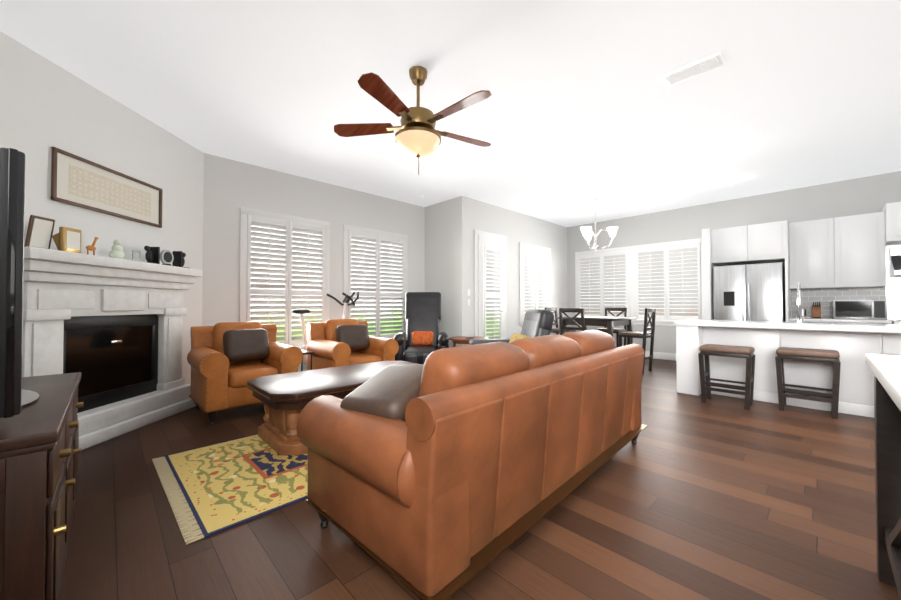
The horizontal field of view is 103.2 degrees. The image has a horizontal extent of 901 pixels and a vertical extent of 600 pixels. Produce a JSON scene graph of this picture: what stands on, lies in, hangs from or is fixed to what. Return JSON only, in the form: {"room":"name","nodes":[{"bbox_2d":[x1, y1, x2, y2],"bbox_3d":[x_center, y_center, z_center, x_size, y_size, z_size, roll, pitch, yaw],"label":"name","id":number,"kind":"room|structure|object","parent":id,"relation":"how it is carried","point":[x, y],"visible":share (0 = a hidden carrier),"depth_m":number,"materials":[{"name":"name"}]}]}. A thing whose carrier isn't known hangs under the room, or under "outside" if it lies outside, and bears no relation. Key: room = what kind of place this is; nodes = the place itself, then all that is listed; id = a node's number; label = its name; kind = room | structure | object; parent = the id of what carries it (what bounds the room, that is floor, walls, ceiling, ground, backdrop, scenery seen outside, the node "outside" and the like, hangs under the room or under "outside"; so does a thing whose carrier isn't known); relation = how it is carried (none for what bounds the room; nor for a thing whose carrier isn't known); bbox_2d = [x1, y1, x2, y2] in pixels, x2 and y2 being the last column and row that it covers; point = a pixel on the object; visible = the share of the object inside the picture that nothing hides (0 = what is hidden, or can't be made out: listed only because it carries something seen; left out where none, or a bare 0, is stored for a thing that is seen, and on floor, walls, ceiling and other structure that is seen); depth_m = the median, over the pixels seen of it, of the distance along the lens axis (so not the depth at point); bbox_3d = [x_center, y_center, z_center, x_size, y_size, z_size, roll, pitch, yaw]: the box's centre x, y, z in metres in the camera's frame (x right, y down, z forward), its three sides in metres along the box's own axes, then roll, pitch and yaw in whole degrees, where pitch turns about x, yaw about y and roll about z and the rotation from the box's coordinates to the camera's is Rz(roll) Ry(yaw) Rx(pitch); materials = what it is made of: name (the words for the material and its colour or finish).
{"room":"living room and dining room","nodes":[
{"label":"living room and dining room","id":0,"kind":"room"},
{"bbox_2d":[0,31,203,383],"bbox_3d":[-3.287,-0.369,3.462,0.150,3.100,2.563,0,-1,1],"label":"wall","id":1,"kind":"structure","parent":0,"point":[46,104],"depth_m":3.26,"materials":[{"name":"white paint"}]},
{"bbox_2d":[50,146,162,227],"bbox_3d":[-3.197,-1.015,3.404,0.028,0.430,1.060,0,-1,1],"label":"picture frame","id":2,"kind":"object","parent":1,"relation":"attached to","point":[78,181],"visible":1,"depth_m":3.28,"materials":[{"name":"white"}]},
{"bbox_2d":[202,153,424,369],"bbox_3d":[-1.976,-0.336,5.856,3.900,3.100,0.150,1,-1,-44],"label":"wall","id":3,"kind":"structure","parent":0,"point":[231,187],"depth_m":5.21,"materials":[{"name":"white paint"}]},
{"bbox_2d":[239,207,329,349],"bbox_3d":[-2.405,-0.223,5.305,1.340,2.080,0.071,1,-1,-44],"label":"window","id":4,"kind":"structure","parent":3,"relation":"in","point":[284,266],"depth_m":5.26,"materials":[{"name":"white wood"}]},
{"bbox_2d":[343,225,407,338],"bbox_3d":[-1.293,-0.208,6.370,1.380,2.080,0.071,1,-1,-44],"label":"window","id":5,"kind":"structure","parent":3,"relation":"in","point":[375,269],"depth_m":6.35,"materials":[{"name":"white wood"}]},
{"bbox_2d":[425,196,467,347],"bbox_3d":[-0.150,-0.321,6.877,0.150,3.100,1.200,1,-1,-44],"label":"wall","id":6,"kind":"structure","parent":0,"point":[446,249],"depth_m":6.63,"materials":[{"name":"white paint"}]},
{"bbox_2d":[0,0,900,226],"bbox_3d":[2.384,-1.975,3.062,9.600,0.100,10.450,1,-1,-44],"label":"ceiling","id":7,"kind":"structure","parent":0,"point":[575,109],"depth_m":3.23,"materials":[{"name":"white paint"}]},
{"bbox_2d":[334,66,491,173],"bbox_3d":[-0.227,-1.481,2.984,1.405,0.890,1.376,1,-1,-44],"label":"ceiling fan","id":8,"kind":"object","parent":7,"relation":"hanging from","point":[417,135],"visible":1,"depth_m":2.89,"materials":[{"name":"brown wood"}]},
{"bbox_2d":[580,198,617,250],"bbox_3d":[2.672,-1.395,6.584,0.672,0.960,0.695,1,-1,-44],"label":"chandelier","id":9,"kind":"object","parent":7,"relation":"hanging from","point":[587,233],"visible":1,"depth_m":6.53,"materials":[{"name":"silver metal"}]},
{"bbox_2d":[662,52,724,85],"bbox_3d":[2.025,-1.916,2.987,0.200,0.019,0.400,1,-1,-44],"label":"ceiling vent","id":10,"kind":"object","parent":7,"relation":"in","point":[702,66],"visible":0.98,"depth_m":2.96,"materials":[{"name":"white metal"}]},
{"bbox_2d":[59,358,899,599],"bbox_3d":[2.384,1.225,3.017,9.600,0.100,10.450,1,-1,-44],"label":"floor","id":11,"kind":"structure","parent":0,"point":[695,497],"depth_m":1.80,"materials":[{"name":"brown wood"}]},
{"bbox_2d":[0,372,82,599],"bbox_3d":[-1.899,0.782,1.413,0.587,0.740,1.350,1,-1,-44],"label":"tv console","id":12,"kind":"object","parent":11,"relation":"on","point":[39,444],"visible":0.96,"depth_m":1.11,"materials":[{"name":"brown wood"}]},
{"bbox_2d":[0,148,38,417],"bbox_3d":[-1.887,-0.019,1.414,1.354,0.861,0.340,0,-1,31],"label":"tv","id":13,"kind":"object","parent":12,"relation":"on","point":[14,396],"visible":1,"depth_m":1.06,"materials":[{"name":"black plastic"}]},
{"bbox_2d":[22,247,202,449],"bbox_3d":[-3.021,0.413,3.230,0.388,1.530,1.640,0,-1,1],"label":"fireplace","id":14,"kind":"object","parent":11,"relation":"on","point":[109,329],"visible":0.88,"depth_m":3.11,"materials":[{"name":"stone"}]},
{"bbox_2d":[24,215,81,252],"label":"mantel decor","id":15,"kind":"object","parent":14,"relation":"on","point":[40,232],"depth_m":2.73,"materials":[{"name":"gold metal"}]},
{"bbox_2d":[109,240,124,258],"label":"mantel decor","id":16,"kind":"object","parent":14,"relation":"on","point":[116,252],"depth_m":3.21,"materials":[{"name":"white ceramic"}]},
{"bbox_2d":[144,246,187,267],"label":"mantel decor","id":17,"kind":"object","parent":14,"relation":"on","point":[153,255],"depth_m":3.75,"materials":[{"name":"black metal"}]},
{"bbox_2d":[152,434,307,544],"bbox_3d":[-0.837,1.169,3.027,1.320,0.010,2.486,-1,-1,45],"label":"rug","id":18,"kind":"object","parent":11,"relation":"on","point":[225,485],"visible":0.48,"depth_m":2.26,"materials":[{"name":"yellow fabric"}]},
{"bbox_2d":[246,361,416,454],"bbox_3d":[-0.929,0.928,3.357,1.624,0.477,0.884,1,-1,-44],"label":"coffee table","id":19,"kind":"object","parent":18,"relation":"on","point":[285,398],"visible":0.46,"depth_m":2.85,"materials":[{"name":"brown wood"}]},
{"bbox_2d":[187,322,302,424],"bbox_3d":[-2.250,0.718,3.894,0.940,0.938,0.886,1,-1,-44],"label":"armchair","id":20,"kind":"object","parent":11,"relation":"on","point":[227,361],"visible":0.81,"depth_m":3.74,"materials":[{"name":"brown leather"}]},
{"bbox_2d":[301,349,313,370],"bbox_3d":[-1.903,0.919,4.447,0.270,0.552,0.360,1,-1,-44],"label":"side table","id":21,"kind":"object","parent":11,"relation":"on","point":[305,352],"visible":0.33,"depth_m":4.41,"materials":[{"name":"brown wood"}]},
{"bbox_2d":[291,292,358,364],"bbox_3d":[-1.874,0.532,5.325,1.060,1.340,0.574,1,-1,-44],"label":"exercise bike","id":22,"kind":"object","parent":11,"relation":"on","point":[345,303],"visible":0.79,"depth_m":5.11,"materials":[{"name":"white plastic"}]},
{"bbox_2d":[306,319,398,370],"bbox_3d":[-1.333,0.730,4.772,0.940,0.938,0.886,1,-1,-44],"label":"armchair","id":23,"kind":"object","parent":11,"relation":"on","point":[331,343],"visible":0.58,"depth_m":4.68,"materials":[{"name":"brown leather"}]},
{"bbox_2d":[393,292,448,363],"bbox_3d":[-0.458,0.535,5.765,0.850,1.357,1.268,0,-1,-2],"label":"chair","id":24,"kind":"object","parent":11,"relation":"on","point":[421,339],"visible":0.71,"depth_m":6.00,"materials":[{"name":"black leather"}]},
{"bbox_2d":[449,336,488,346],"bbox_3d":[0.285,0.890,5.546,0.620,0.645,0.620,1,-1,-44],"label":"round table","id":25,"kind":"object","parent":11,"relation":"on","point":[461,340],"visible":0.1,"depth_m":5.44,"materials":[{"name":"brown wood"}]},
{"bbox_2d":[296,330,647,599],"bbox_3d":[0.428,0.700,2.383,0.975,0.933,2.500,-1,-1,43],"label":"sofa","id":26,"kind":"object","parent":11,"relation":"on","point":[444,474],"visible":1,"depth_m":1.54,"materials":[{"name":"brown leather"}]},
{"bbox_2d":[469,309,553,344],"bbox_3d":[0.779,0.640,4.590,0.975,1.034,0.900,0,-1,-12],"label":"recliner","id":27,"kind":"object","parent":11,"relation":"on","point":[536,322],"visible":0.29,"depth_m":4.53,"materials":[{"name":"grey leather"}]},
{"bbox_2d":[544,308,575,334],"bbox_3d":[2.194,0.692,7.127,0.440,1.081,0.458,1,-1,-44],"label":"dining chair","id":28,"kind":"object","parent":11,"relation":"on","point":[555,330],"visible":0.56,"depth_m":7.27,"materials":[{"name":"brown wood"}]},
{"bbox_2d":[559,308,584,334],"bbox_3d":[2.172,0.678,6.110,0.458,1.081,0.440,1,-1,-44],"label":"dining chair","id":29,"kind":"object","parent":11,"relation":"on","point":[562,311],"visible":0.46,"depth_m":5.97,"materials":[{"name":"brown wood"}]},
{"bbox_2d":[556,316,635,344],"bbox_3d":[2.691,0.770,6.606,1.050,0.910,1.050,1,-1,-44],"label":"dining table","id":30,"kind":"object","parent":11,"relation":"on","point":[609,322],"visible":0.35,"depth_m":6.29,"materials":[{"name":"brown wood"}]},
{"bbox_2d":[597,308,626,347],"bbox_3d":[3.210,0.692,7.105,0.458,1.081,0.440,1,-1,-44],"label":"dining chair","id":31,"kind":"object","parent":11,"relation":"on","point":[617,331],"visible":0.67,"depth_m":7.08,"materials":[{"name":"brown wood"}]},
{"bbox_2d":[619,308,655,373],"bbox_3d":[3.188,0.678,6.088,0.440,1.081,0.458,1,-1,-44],"label":"dining chair","id":32,"kind":"object","parent":11,"relation":"on","point":[644,334],"visible":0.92,"depth_m":5.99,"materials":[{"name":"brown wood"}]},
{"bbox_2d":[698,344,754,409],"bbox_3d":[3.175,0.861,4.105,0.337,0.661,0.477,1,-1,-44],"label":"bar stool","id":33,"kind":"object","parent":11,"relation":"on","point":[707,350],"visible":1,"depth_m":4.03,"materials":[{"name":"wood"}]},
{"bbox_2d":[713,262,785,321],"bbox_3d":[5.129,0.318,6.123,0.796,1.800,0.880,1,-1,-44],"label":"fridge","id":34,"kind":"object","parent":11,"relation":"on","point":[751,292],"visible":0.62,"depth_m":5.84,"materials":[{"name":"silver metal"}]},
{"bbox_2d":[676,326,900,417],"bbox_3d":[4.442,0.752,3.824,1.060,0.870,3.260,1,-1,-44],"label":"kitchen island","id":35,"kind":"object","parent":11,"relation":"on","point":[852,344],"depth_m":4.03,"materials":[{"name":"white"}]},
{"bbox_2d":[674,319,900,333],"bbox_3d":[4.445,0.294,3.834,1.130,0.046,3.300,1,-1,-44],"label":"island countertop","id":36,"kind":"structure","parent":35,"relation":"on","point":[859,328],"depth_m":3.98,"materials":[{"name":"white stone"}]},
{"bbox_2d":[775,347,840,418],"bbox_3d":[3.790,0.856,3.795,0.337,0.661,0.477,1,-1,-44],"label":"bar stool","id":37,"kind":"object","parent":11,"relation":"on","point":[815,355],"visible":1,"depth_m":3.73,"materials":[{"name":"wood"}]},
{"bbox_2d":[786,318,837,322],"bbox_3d":[5.725,0.772,5.642,0.648,0.880,0.510,1,-1,-44],"label":"base cabinet","id":38,"kind":"object","parent":11,"relation":"on","point":[787,319],"depth_m":5.53,"materials":[{"name":"white wood"}]},
{"bbox_2d":[838,322,893,323],"bbox_3d":[6.077,0.766,5.273,0.648,0.880,0.510,1,-1,-44],"label":"base cabinet","id":39,"kind":"object","parent":11,"relation":"on","point":[838,322],"depth_m":5.00,"materials":[{"name":"white wood"}]},
{"bbox_2d":[790,318,889,321],"bbox_3d":[5.903,0.309,5.463,0.647,0.040,1.025,1,-1,-44],"label":"countertop","id":40,"kind":"structure","parent":39,"relation":"on","point":[791,319],"depth_m":5.27,"materials":[{"name":"white stone"}]},
{"bbox_2d":[833,300,886,319],"bbox_3d":[6.116,0.142,5.354,0.398,0.288,0.520,1,-1,-44],"label":"microwave","id":41,"kind":"object","parent":40,"relation":"on","point":[863,309],"visible":0.98,"depth_m":5.22,"materials":[{"name":"silver metal"}]},
{"bbox_2d":[865,353,900,599],"bbox_3d":[1.610,0.682,0.739,1.420,0.922,0.900,1,-1,-44],"label":"kitchen counter","id":42,"kind":"object","parent":11,"relation":"on","point":[885,369],"visible":1,"depth_m":1.44,"materials":[{"name":"grey"}]},
{"bbox_2d":[890,318,900,323],"bbox_3d":[6.525,0.742,4.796,0.628,0.915,0.770,1,-1,-44],"label":"base cabinet","id":43,"kind":"object","parent":11,"relation":"on","point":[896,320],"depth_m":4.88,"materials":[{"name":"white wood"}]},
{"bbox_2d":[468,197,567,344],"bbox_3d":[1.585,-0.308,7.812,3.650,3.100,0.150,1,-1,-44],"label":"wall","id":44,"kind":"structure","parent":0,"point":[514,228],"depth_m":7.49,"materials":[{"name":"white paint"}]},
{"bbox_2d":[474,230,505,338],"bbox_3d":[0.813,-0.036,6.894,0.950,2.530,0.100,1,-1,-44],"label":"window shutter","id":45,"kind":"structure","parent":44,"relation":"in","point":[489,285],"depth_m":6.83,"materials":[{"name":"white wood"}]},
{"bbox_2d":[519,242,550,325],"bbox_3d":[1.937,-0.335,8.009,1.310,1.780,0.068,1,-1,-44],"label":"window","id":46,"kind":"structure","parent":44,"relation":"in","point":[535,276],"depth_m":7.95,"materials":[{"name":"white wood"}]},
{"bbox_2d":[567,171,900,353],"bbox_3d":[6.104,-0.336,5.841,0.150,3.100,9.250,1,-1,-44],"label":"wall","id":47,"kind":"structure","parent":0,"point":[866,195],"depth_m":6.71,"materials":[{"name":"grey paint"}]},
{"bbox_2d":[575,246,631,316],"bbox_3d":[3.548,-0.320,8.363,0.067,1.740,1.390,1,-1,-44],"label":"window","id":48,"kind":"structure","parent":47,"relation":"in","point":[603,279],"depth_m":8.33,"materials":[{"name":"white wood"}]},
{"bbox_2d":[645,351,675,360],"bbox_3d":[3.969,1.174,7.929,0.016,0.140,2.950,1,-1,-44],"label":"baseboard","id":49,"kind":"structure","parent":47,"relation":"attached to","point":[665,356],"depth_m":7.45,"materials":[{"name":"white wood"}]},
{"bbox_2d":[632,238,702,325],"bbox_3d":[4.475,-0.334,7.396,0.067,1.740,1.410,1,-1,-44],"label":"window","id":50,"kind":"structure","parent":47,"relation":"in","point":[667,280],"depth_m":7.37,"materials":[{"name":"white wood"}]},
{"bbox_2d":[710,225,753,265],"bbox_3d":[5.032,-0.948,6.374,0.668,0.600,0.490,1,-1,-44],"label":"upper cabinet","id":51,"kind":"object","parent":47,"relation":"attached to","point":[728,246],"depth_m":6.15,"materials":[{"name":"white wood"}]},
{"bbox_2d":[750,220,789,263],"bbox_3d":[5.371,-0.953,6.020,0.668,0.600,0.490,1,-1,-44],"label":"upper cabinet","id":52,"kind":"object","parent":47,"relation":"attached to","point":[769,242],"depth_m":5.78,"materials":[{"name":"white wood"}]},
{"bbox_2d":[786,218,837,289],"bbox_3d":[5.815,-0.722,5.756,0.388,1.070,0.500,1,-1,-44],"label":"upper cabinet","id":53,"kind":"object","parent":47,"relation":"attached to","point":[827,261],"depth_m":5.61,"materials":[{"name":"white wood"}]},
{"bbox_2d":[834,212,889,289],"bbox_3d":[6.161,-0.727,5.395,0.388,1.070,0.500,1,-1,-44],"label":"upper cabinet","id":54,"kind":"object","parent":47,"relation":"attached to","point":[859,240],"depth_m":5.26,"materials":[{"name":"white wood"}]},
{"bbox_2d":[882,202,900,245],"bbox_3d":[6.443,-1.087,5.019,0.508,0.540,0.440,1,-1,-44],"label":"upper cabinet","id":55,"kind":"object","parent":47,"relation":"attached to","point":[891,212],"depth_m":4.98,"materials":[{"name":"white wood"}]},
{"bbox_2d":[889,246,900,276],"bbox_3d":[6.588,-0.562,4.846,0.500,0.435,0.760,1,-1,-44],"label":"wall oven","id":56,"kind":"object","parent":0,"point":[895,260],"visible":0.92,"depth_m":5.13,"materials":[{"name":"silver metal"}]}
]}

